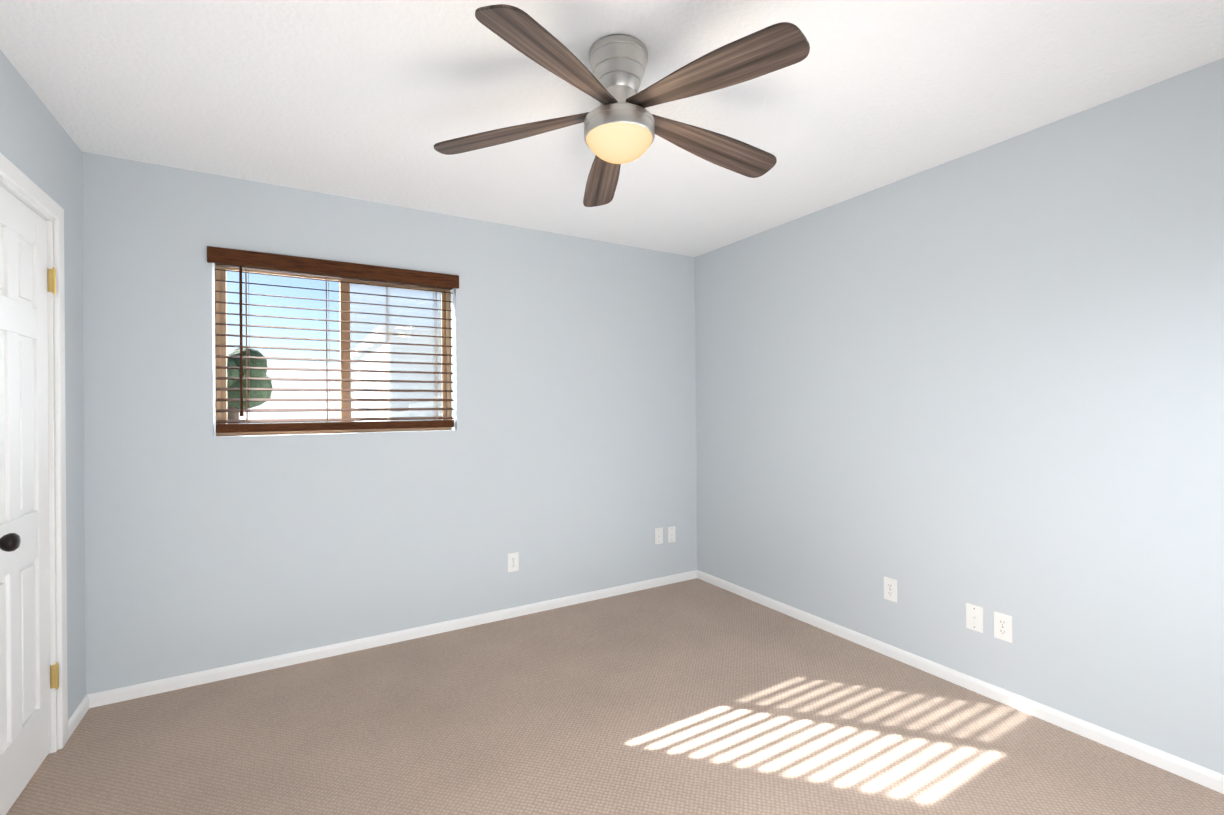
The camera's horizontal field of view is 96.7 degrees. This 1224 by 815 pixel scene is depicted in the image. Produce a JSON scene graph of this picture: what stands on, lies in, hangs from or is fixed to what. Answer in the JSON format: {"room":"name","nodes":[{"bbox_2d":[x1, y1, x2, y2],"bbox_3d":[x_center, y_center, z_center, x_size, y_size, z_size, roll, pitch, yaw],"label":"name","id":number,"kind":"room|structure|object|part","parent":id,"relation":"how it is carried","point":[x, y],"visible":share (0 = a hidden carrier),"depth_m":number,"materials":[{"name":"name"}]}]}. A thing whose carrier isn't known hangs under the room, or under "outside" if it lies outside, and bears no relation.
{"room":"empty bedroom","nodes":[
{"label":"empty bedroom","id":0,"kind":"room"},
{"bbox_2d":[0,50,85,718],"bbox_3d":[-1.424,0.089,0.769,0.120,2.440,3.691,0,0,-31],"label":"wall","id":1,"kind":"structure","parent":0,"point":[39,147],"depth_m":2.23,"materials":[{"name":"grey paint"}]},
{"bbox_2d":[0,185,58,814],"bbox_3d":[-1.995,0.296,1.812,0.056,2.012,0.608,0,0,-31],"label":"door","id":2,"kind":"structure","parent":1,"relation":"in","point":[25,720],"depth_m":1.88,"materials":[{"name":"white wood"}]},
{"bbox_2d":[0,533,20,551],"bbox_3d":[-1.836,0.408,1.635,0.077,0.062,0.062,0,0,-31],"label":"door knob","id":3,"kind":"object","parent":2,"relation":"attached to","point":[9,542],"depth_m":1.63,"materials":[{"name":"brown metal"}]},
{"bbox_3d":[-2.151,-0.484,2.071,0.050,0.104,0.011,0,0,-31],"label":"door hinge","id":4,"kind":"part","parent":2,"relation":"part of","materials":[{"name":"gold metal"}]},
{"bbox_3d":[-2.139,1.026,2.070,0.050,0.104,0.011,0,0,-31],"label":"door hinge","id":5,"kind":"part","parent":2,"relation":"part of","materials":[{"name":"gold metal"}]},
{"bbox_2d":[0,153,67,753],"bbox_3d":[-2.022,0.265,1.791,0.136,2.099,0.748,0,0,-31],"label":"door frame","id":6,"kind":"structure","parent":1,"relation":"attached to","point":[18,179],"depth_m":2.09,"materials":[{"name":"white wood"}]},
{"bbox_2d":[68,695,88,738],"bbox_3d":[-2.231,1.287,2.270,0.013,0.058,0.276,0,0,-31],"label":"baseboard","id":7,"kind":"structure","parent":1,"relation":"attached to","point":[78,714],"depth_m":2.26,"materials":[{"name":"white wood"}]},
{"bbox_2d":[82,152,696,694],"bbox_3d":[-0.889,0.086,3.352,3.681,2.440,0.200,0,0,-31],"label":"wall","id":8,"kind":"structure","parent":0,"point":[560,456],"depth_m":2.96,"materials":[{"name":"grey paint"}]},
{"bbox_2d":[207,246,458,288],"bbox_3d":[-1.422,-0.738,2.911,1.201,0.076,0.020,0,0,-31],"label":"blind valance","id":9,"kind":"object","parent":8,"relation":"attached to","point":[220,255],"visible":1,"depth_m":2.85,"materials":[{"name":"brown wood"}]},
{"bbox_2d":[215,263,453,435],"bbox_3d":[-1.476,-0.304,3.008,1.170,0.890,0.167,0,0,-31],"label":"window","id":10,"kind":"structure","parent":8,"relation":"in","point":[345,380],"depth_m":2.96,"materials":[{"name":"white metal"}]},
{"bbox_2d":[239,266,243,415],"bbox_3d":[-1.833,-0.328,2.689,0.016,0.742,0.015,0,0,-31],"label":"blind wand","id":11,"kind":"object","parent":10,"relation":"hanging from","point":[241,344],"visible":1,"depth_m":2.68,"materials":[{"name":"plastic"}]},
{"bbox_2d":[245,266,249,423],"bbox_3d":[-1.820,-0.309,2.706,0.003,0.785,0.002,0,0,-31],"label":"blind cord","id":12,"kind":"object","parent":10,"relation":"hanging from","point":[245,266],"depth_m":2.71,"materials":[{"name":"fabric"}]},
{"bbox_2d":[248,268,249,409],"bbox_3d":[-1.824,-0.309,2.734,0.002,0.785,0.002,0,0,-31],"label":"blind cord","id":13,"kind":"object","parent":10,"relation":"hanging from","point":[248,268],"depth_m":2.73,"materials":[{"name":"fabric"}]},
{"bbox_2d":[326,275,329,422],"bbox_3d":[-1.513,-0.311,2.888,0.003,0.785,0.002,0,0,-31],"label":"blind cord","id":14,"kind":"object","parent":10,"relation":"hanging from","point":[327,359],"depth_m":2.92,"materials":[{"name":"brown plastic"}]},
{"bbox_3d":[-1.446,-0.314,2.958,1.150,0.868,0.052,0,0,-31],"label":"window blind rails","id":15,"kind":"part","parent":10,"relation":"part of","materials":[{"name":"brown wood"}]},
{"bbox_2d":[386,281,389,421],"bbox_3d":[-1.253,-0.313,3.043,0.003,0.785,0.002,0,0,-31],"label":"blind cord","id":16,"kind":"object","parent":10,"relation":"hanging from","point":[387,281],"depth_m":3.07,"materials":[{"name":"fabric"}]},
{"bbox_2d":[350,284,441,421],"bbox_3d":[-1.280,-0.306,3.219,0.573,0.846,0.001,0,0,-31],"label":"screen","id":17,"kind":"object","parent":10,"relation":"attached to","point":[363,298],"visible":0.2,"depth_m":3.22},
{"bbox_2d":[433,286,437,420],"bbox_3d":[-1.027,-0.315,3.178,0.003,0.785,0.002,0,0,-31],"label":"blind cord","id":18,"kind":"object","parent":10,"relation":"hanging from","point":[435,286],"depth_m":3.20,"materials":[{"name":"brown fabric"}]},
{"bbox_2d":[87,570,696,707],"bbox_3d":[-0.825,1.277,3.260,3.441,0.058,0.013,0,0,-31],"label":"baseboard","id":19,"kind":"structure","parent":8,"relation":"attached to","point":[106,697],"depth_m":2.92,"materials":[{"name":"white wood"}]},
{"bbox_2d":[508,552,518,571],"bbox_3d":[-0.615,0.964,3.389,0.070,0.115,0.007,0,0,-31],"label":"electrical outlet","id":20,"kind":"object","parent":8,"relation":"attached to","point":[513,561],"visible":1,"depth_m":3.39,"materials":[{"name":"white plastic"}]},
{"bbox_2d":[655,527,662,543],"bbox_3d":[0.344,0.935,3.956,0.070,0.115,0.015,0,0,-31],"label":"electrical outlet","id":21,"kind":"object","parent":8,"relation":"attached to","point":[658,535],"visible":1,"depth_m":3.96,"materials":[{"name":"white plastic"}]},
{"bbox_2d":[668,526,675,542],"bbox_3d":[0.443,0.938,4.014,0.070,0.115,0.015,0,0,-31],"label":"electrical outlet","id":22,"kind":"object","parent":8,"relation":"attached to","point":[671,535],"visible":1,"depth_m":4.01,"materials":[{"name":"white plastic"}]},
{"bbox_2d":[0,0,1223,256],"bbox_3d":[0.045,-1.192,1.767,3.681,0.100,3.891,0,0,-31],"label":"ceiling","id":23,"kind":"structure","parent":0,"point":[372,100],"depth_m":1.96,"materials":[{"name":"white paint"}]},
{"bbox_2d":[434,4,809,206],"bbox_3d":[0.061,-0.969,1.760,1.180,0.346,1.207,0,0,-31],"label":"fan","id":24,"kind":"object","parent":23,"relation":"hanging from","point":[622,125],"visible":1,"depth_m":1.67,"materials":[{"name":"brown wood"}]},
{"bbox_3d":[-0.309,-0.916,1.810,0.588,0.007,0.132,-8,11,10],"label":"blade","id":25,"kind":"part","parent":24,"relation":"part of","materials":[{"name":"brown wood"}]},
{"bbox_3d":[-0.134,-0.918,1.455,0.132,0.007,0.588,13,13,26],"label":"blade","id":26,"kind":"part","parent":24,"relation":"part of","materials":[{"name":"brown wood"}]},
{"bbox_3d":[-0.025,-0.918,2.086,0.132,0.007,0.588,-13,-5,-9],"label":"blade","id":27,"kind":"part","parent":24,"relation":"part of","materials":[{"name":"brown wood"}]},
{"bbox_3d":[0.325,-0.921,1.901,0.588,0.007,0.132,7,-15,-26],"label":"blade","id":28,"kind":"part","parent":24,"relation":"part of","materials":[{"name":"brown wood"}]},
{"bbox_3d":[0.257,-0.921,1.512,0.588,0.007,0.132,9,-5,45],"label":"blade","id":29,"kind":"part","parent":24,"relation":"part of","materials":[{"name":"brown wood"}]},
{"bbox_2d":[6,578,1223,814],"bbox_3d":[0.065,1.348,1.765,3.681,0.100,3.891,0,0,-31],"label":"floor","id":30,"kind":"structure","parent":0,"point":[696,696],"depth_m":2.14,"materials":[{"name":"carpet"}]},
{"bbox_2d":[695,58,1223,774],"bbox_3d":[1.636,0.066,2.590,0.120,2.440,3.691,0,0,-31],"label":"wall","id":31,"kind":"structure","parent":0,"point":[989,380],"depth_m":2.34,"materials":[{"name":"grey paint"}]},
{"bbox_2d":[884,577,896,602],"bbox_3d":[1.438,0.940,2.810,0.007,0.115,0.070,0,0,-31],"label":"electrical outlet","id":32,"kind":"object","parent":31,"relation":"attached to","point":[890,589],"visible":1,"depth_m":2.81,"materials":[{"name":"white plastic"}]},
{"bbox_2d":[697,570,1223,793],"bbox_3d":[1.558,1.257,2.607,0.013,0.058,3.571,0,0,-31],"label":"baseboard","id":33,"kind":"structure","parent":31,"relation":"attached to","point":[1198,774],"depth_m":2.34,"materials":[{"name":"white wood"}]},
{"bbox_2d":[966,603,982,632],"bbox_3d":[1.639,0.954,2.464,0.015,0.115,0.070,0,0,-31],"label":"cable jack","id":34,"kind":"object","parent":31,"relation":"attached to","point":[974,617],"visible":1,"depth_m":2.46,"materials":[{"name":"white plastic"}]},
{"bbox_2d":[994,611,1011,642],"bbox_3d":[1.701,0.955,2.368,0.007,0.115,0.070,0,0,-31],"label":"electrical outlet","id":35,"kind":"object","parent":31,"relation":"attached to","point":[1002,626],"visible":1,"depth_m":2.37,"materials":[{"name":"white plastic"}]},
{"label":"outside","id":36,"kind":"structure","parent":0,"visible":0},
{"bbox_3d":[-23.947,1.865,40.083,120.000,0.100,86.529,0,0,-31],"label":"ground","id":37,"kind":"structure","parent":36,"visible":0},
{"bbox_2d":[227,348,272,423],"bbox_3d":[-9.106,0.109,13.168,1.508,3.140,1.763,0,0,-31],"label":"tree","id":38,"kind":"object","parent":37,"relation":"on","point":[256,373],"depth_m":12.91,"materials":[{"name":"green plant"}]},
{"bbox_3d":[-12.490,1.087,22.776,30.000,1.250,10.000,0,0,-31],"label":"house","id":39,"kind":"object","parent":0,"visible":0},
{"bbox_2d":[239,362,339,423],"bbox_3d":[-12.504,-0.673,22.777,31.000,2.370,11.000,0,0,-31],"label":"roof","id":40,"kind":"structure","parent":39,"relation":"on","point":[302,395],"depth_m":19.66,"materials":[{"name":"grey"}]}
]}

